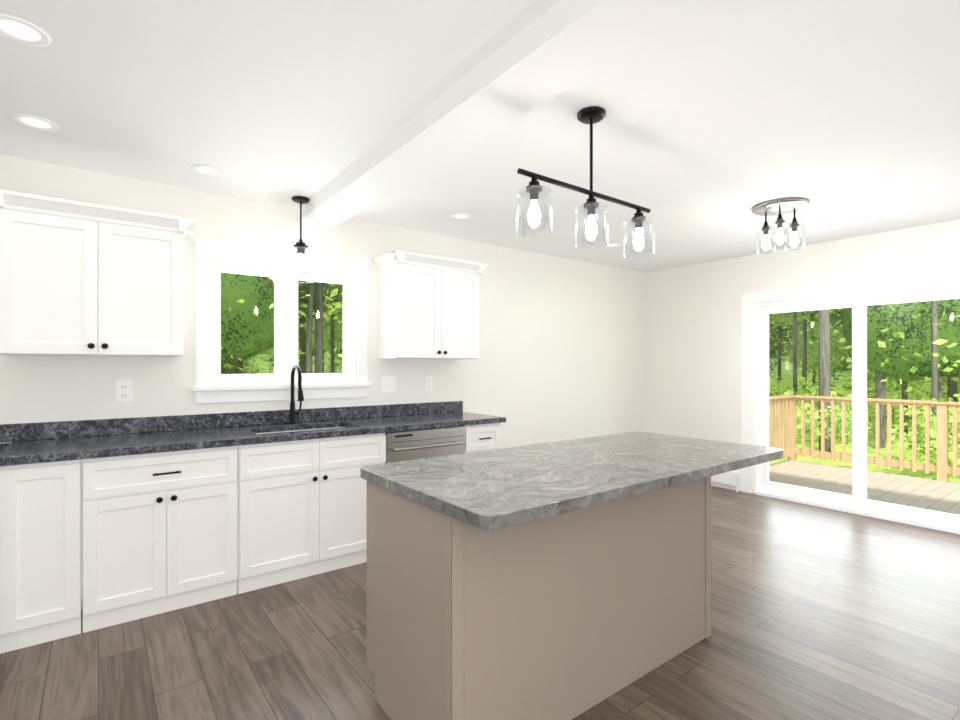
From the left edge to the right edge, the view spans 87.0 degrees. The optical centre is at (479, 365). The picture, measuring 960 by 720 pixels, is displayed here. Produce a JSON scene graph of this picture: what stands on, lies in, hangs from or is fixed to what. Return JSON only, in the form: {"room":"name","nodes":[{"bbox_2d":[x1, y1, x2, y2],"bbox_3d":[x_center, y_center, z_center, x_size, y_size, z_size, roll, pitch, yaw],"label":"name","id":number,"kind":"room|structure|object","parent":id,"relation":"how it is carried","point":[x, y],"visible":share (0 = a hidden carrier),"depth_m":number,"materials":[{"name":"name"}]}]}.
{"room":"kitchen","nodes":[
{"label":"kitchen","id":0,"kind":"room"},
{"bbox_2d":[0,154,644,463],"bbox_3d":[-1.556,0.086,3.716,9.290,2.511,0.150,0,0,-37],"label":"wall","id":1,"kind":"structure","parent":0,"point":[562,340],"depth_m":4.41,"materials":[{"name":"paint"}]},
{"bbox_2d":[0,190,193,356],"bbox_3d":[-2.187,-0.466,2.895,0.915,0.815,0.398,0,0,-37],"label":"upper cabinet","id":2,"kind":"object","parent":1,"relation":"attached to","point":[77,278],"visible":1,"depth_m":2.75,"materials":[{"name":"white wood"}]},
{"bbox_2d":[115,380,131,401],"bbox_3d":[-2.202,0.157,3.127,0.085,0.134,0.009,0,0,-37],"label":"outlet","id":3,"kind":"object","parent":1,"relation":"attached to","point":[123,388],"visible":1,"depth_m":3.12,"materials":[{"name":"plastic"}]},
{"bbox_2d":[191,239,371,403],"bbox_3d":[-1.421,-0.293,3.752,1.270,1.090,0.157,0,0,-37],"label":"kitchen window","id":4,"kind":"structure","parent":1,"relation":"in","point":[208,388],"depth_m":3.74,"materials":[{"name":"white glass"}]},
{"bbox_2d":[381,376,395,392],"bbox_3d":[-0.760,0.157,4.213,0.135,0.134,0.012,0,0,-37],"label":"switch plate","id":5,"kind":"object","parent":1,"relation":"attached to","point":[388,384],"visible":1,"depth_m":4.21,"materials":[{"name":"plastic"}]},
{"bbox_2d":[425,376,432,390],"bbox_3d":[-0.450,0.157,4.449,0.076,0.134,0.009,0,0,-37],"label":"outlet","id":6,"kind":"object","parent":1,"relation":"attached to","point":[428,379],"visible":1,"depth_m":4.45,"materials":[{"name":"plastic"}]},
{"bbox_2d":[373,250,487,358],"bbox_3d":[-0.404,-0.466,4.239,0.880,0.815,0.398,0,0,-37],"label":"upper cabinet","id":7,"kind":"object","parent":1,"relation":"attached to","point":[429,305],"visible":1,"depth_m":4.07,"materials":[{"name":"white wood"}]},
{"bbox_2d":[0,0,959,272],"bbox_3d":[0.545,-1.244,0.930,9.290,0.150,7.129,0,0,-37],"label":"ceiling","id":8,"kind":"structure","parent":0,"point":[849,108],"depth_m":2.33,"materials":[{"name":"paint"}]},
{"bbox_2d":[0,14,50,46],"bbox_3d":[-1.603,-1.163,1.760,0.170,0.007,0.170,0,0,-37],"label":"recessed light","id":9,"kind":"object","parent":8,"relation":"in","point":[16,29],"visible":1,"depth_m":1.77,"materials":[{"name":"white plastic"}]},
{"bbox_2d":[12,114,58,131],"bbox_3d":[-2.131,-1.163,2.426,0.170,0.007,0.170,0,0,-37],"label":"recessed light","id":10,"kind":"object","parent":8,"relation":"in","point":[30,121],"visible":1,"depth_m":2.42,"materials":[{"name":"white plastic"}]},
{"bbox_2d":[191,165,223,175],"bbox_3d":[-1.626,-1.163,3.020,0.170,0.007,0.170,0,0,-37],"label":"recessed light","id":11,"kind":"object","parent":8,"relation":"in","point":[207,170],"visible":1,"depth_m":3.02,"materials":[{"name":"white plastic"}]},
{"bbox_2d":[292,196,309,270],"bbox_3d":[-1.254,-0.880,3.539,0.170,0.574,0.170,0,0,-37],"label":"light","id":12,"kind":"object","parent":8,"relation":"hanging from","point":[300,246],"visible":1,"depth_m":3.52,"materials":[{"name":"black metal"}]},
{"bbox_2d":[450,213,471,219],"bbox_3d":[-0.147,-1.163,3.948,0.170,0.007,0.170,0,0,-37],"label":"recessed light","id":13,"kind":"object","parent":8,"relation":"in","point":[458,216],"visible":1,"depth_m":3.95,"materials":[{"name":"white plastic"}]},
{"bbox_2d":[297,0,719,227],"bbox_3d":[0.800,-1.119,1.123,0.270,0.101,6.829,0,0,-37],"label":"ceiling beam","id":14,"kind":"structure","parent":8,"relation":"attached to","point":[572,41],"depth_m":1.97,"materials":[{"name":"white paint"}]},
{"bbox_2d":[517,106,650,250],"bbox_3d":[0.515,-0.863,2.340,0.890,0.609,0.156,0,0,-37],"label":"chandelier","id":15,"kind":"object","parent":8,"relation":"hanging from","point":[591,115],"visible":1,"depth_m":2.32,"materials":[{"name":"black metal"}]},
{"bbox_2d":[603,243,620,247],"bbox_3d":[1.279,-1.163,4.897,0.170,0.007,0.170,0,0,-37],"label":"recessed light","id":16,"kind":"object","parent":8,"relation":"in","point":[610,245],"visible":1,"depth_m":4.90,"materials":[{"name":"white plastic"}]},
{"bbox_2d":[752,197,808,250],"bbox_3d":[2.187,-1.008,3.688,0.360,0.318,0.360,0,0,-37],"label":"light","id":17,"kind":"object","parent":8,"relation":"attached to","point":[777,207],"visible":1,"depth_m":3.66,"materials":[{"name":"silver metal"}]},
{"bbox_2d":[0,486,959,719],"bbox_3d":[0.545,1.402,0.930,9.290,0.120,7.129,0,0,-37],"label":"floor","id":18,"kind":"structure","parent":0,"point":[818,613],"depth_m":2.42,"materials":[{"name":"brown wood"}]},
{"bbox_2d":[0,443,9,451],"bbox_3d":[-2.689,0.883,2.287,0.760,0.917,0.707,0,0,-37],"label":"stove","id":19,"kind":"object","parent":18,"relation":"on","point":[3,445],"visible":0.13,"depth_m":2.71,"materials":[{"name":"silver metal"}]},
{"bbox_2d":[0,423,500,653],"bbox_3d":[-1.198,0.903,3.477,3.015,0.878,0.660,0,0,-37],"label":"base cabinet","id":20,"kind":"object","parent":18,"relation":"on","point":[139,536],"visible":0.79,"depth_m":2.75,"materials":[{"name":"white wood"}]},
{"bbox_2d":[0,401,505,465],"bbox_3d":[-1.280,0.488,3.420,3.275,0.328,0.651,0,0,-37],"label":"countertop","id":21,"kind":"structure","parent":20,"relation":"on","point":[40,442],"depth_m":3.17,"materials":[{"name":"stone"}]},
{"bbox_2d":[289,365,303,423],"bbox_3d":[-1.290,0.207,3.612,0.096,0.427,0.241,0,0,-37],"label":"faucet","id":22,"kind":"object","parent":21,"relation":"on","point":[292,420],"visible":1,"depth_m":3.66,"materials":[{"name":"black metal"}]},
{"bbox_2d":[385,426,465,462],"bbox_3d":[-0.551,0.903,3.949,0.668,0.878,0.670,0,0,-37],"label":"dishwasher","id":23,"kind":"object","parent":18,"relation":"on","point":[435,442],"visible":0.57,"depth_m":3.69,"materials":[{"name":"grey metal"}]},
{"bbox_2d":[360,432,783,719],"bbox_3d":[0.518,0.882,2.333,1.915,0.920,0.889,0,0,-37],"label":"kitchen island","id":24,"kind":"object","parent":18,"relation":"on","point":[542,581],"visible":1,"depth_m":1.91,"materials":[{"name":"beige wood"}]},
{"bbox_2d":[645,219,959,490],"bbox_3d":[4.238,0.086,3.622,0.150,2.511,6.979,0,0,-37],"label":"wall","id":25,"kind":"structure","parent":0,"point":[693,313],"depth_m":5.57,"materials":[{"name":"paint"}]},
{"bbox_2d":[711,471,739,491],"bbox_3d":[2.550,1.242,5.678,0.065,0.200,0.705,0,0,-37],"label":"baseboard heater","id":26,"kind":"object","parent":25,"relation":"attached to","point":[731,479],"depth_m":5.47,"materials":[{"name":"white metal"}]},
{"bbox_2d":[742,271,959,534],"bbox_3d":[3.459,0.292,4.616,0.158,2.100,2.045,0,0,-37],"label":"sliding glass door","id":27,"kind":"structure","parent":25,"relation":"in","point":[755,315],"depth_m":4.68,"materials":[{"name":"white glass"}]},
{"label":"outside","id":28,"kind":"structure","parent":0,"visible":0},
{"bbox_2d":[243,351,851,386],"bbox_3d":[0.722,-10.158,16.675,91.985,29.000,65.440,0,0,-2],"label":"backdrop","id":29,"kind":"structure","parent":28,"point":[787,369],"depth_m":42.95,"materials":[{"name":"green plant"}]},
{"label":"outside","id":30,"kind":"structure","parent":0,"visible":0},
{"bbox_2d":[769,401,959,481],"bbox_3d":[5.954,1.895,17.016,90.000,0.442,100.000,0,0,-37],"label":"ground","id":31,"kind":"structure","parent":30,"point":[871,438],"depth_m":10.58,"materials":[{"name":"plant"}]},
{"bbox_2d":[221,272,959,466],"bbox_3d":[6.959,-6.749,11.371,50.187,18.013,47.379,0,0,-37],"label":"forest trees","id":32,"kind":"object","parent":31,"relation":"on","point":[913,348],"visible":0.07,"depth_m":10.90,"materials":[{"name":"green plant"}]},
{"bbox_2d":[769,395,959,514],"bbox_3d":[4.920,1.187,4.989,2.565,1.510,4.440,0,0,-37],"label":"deck","id":33,"kind":"object","parent":31,"relation":"on","point":[940,494],"visible":0.5,"depth_m":6.40,"materials":[{"name":"brown wood"}]}
]}

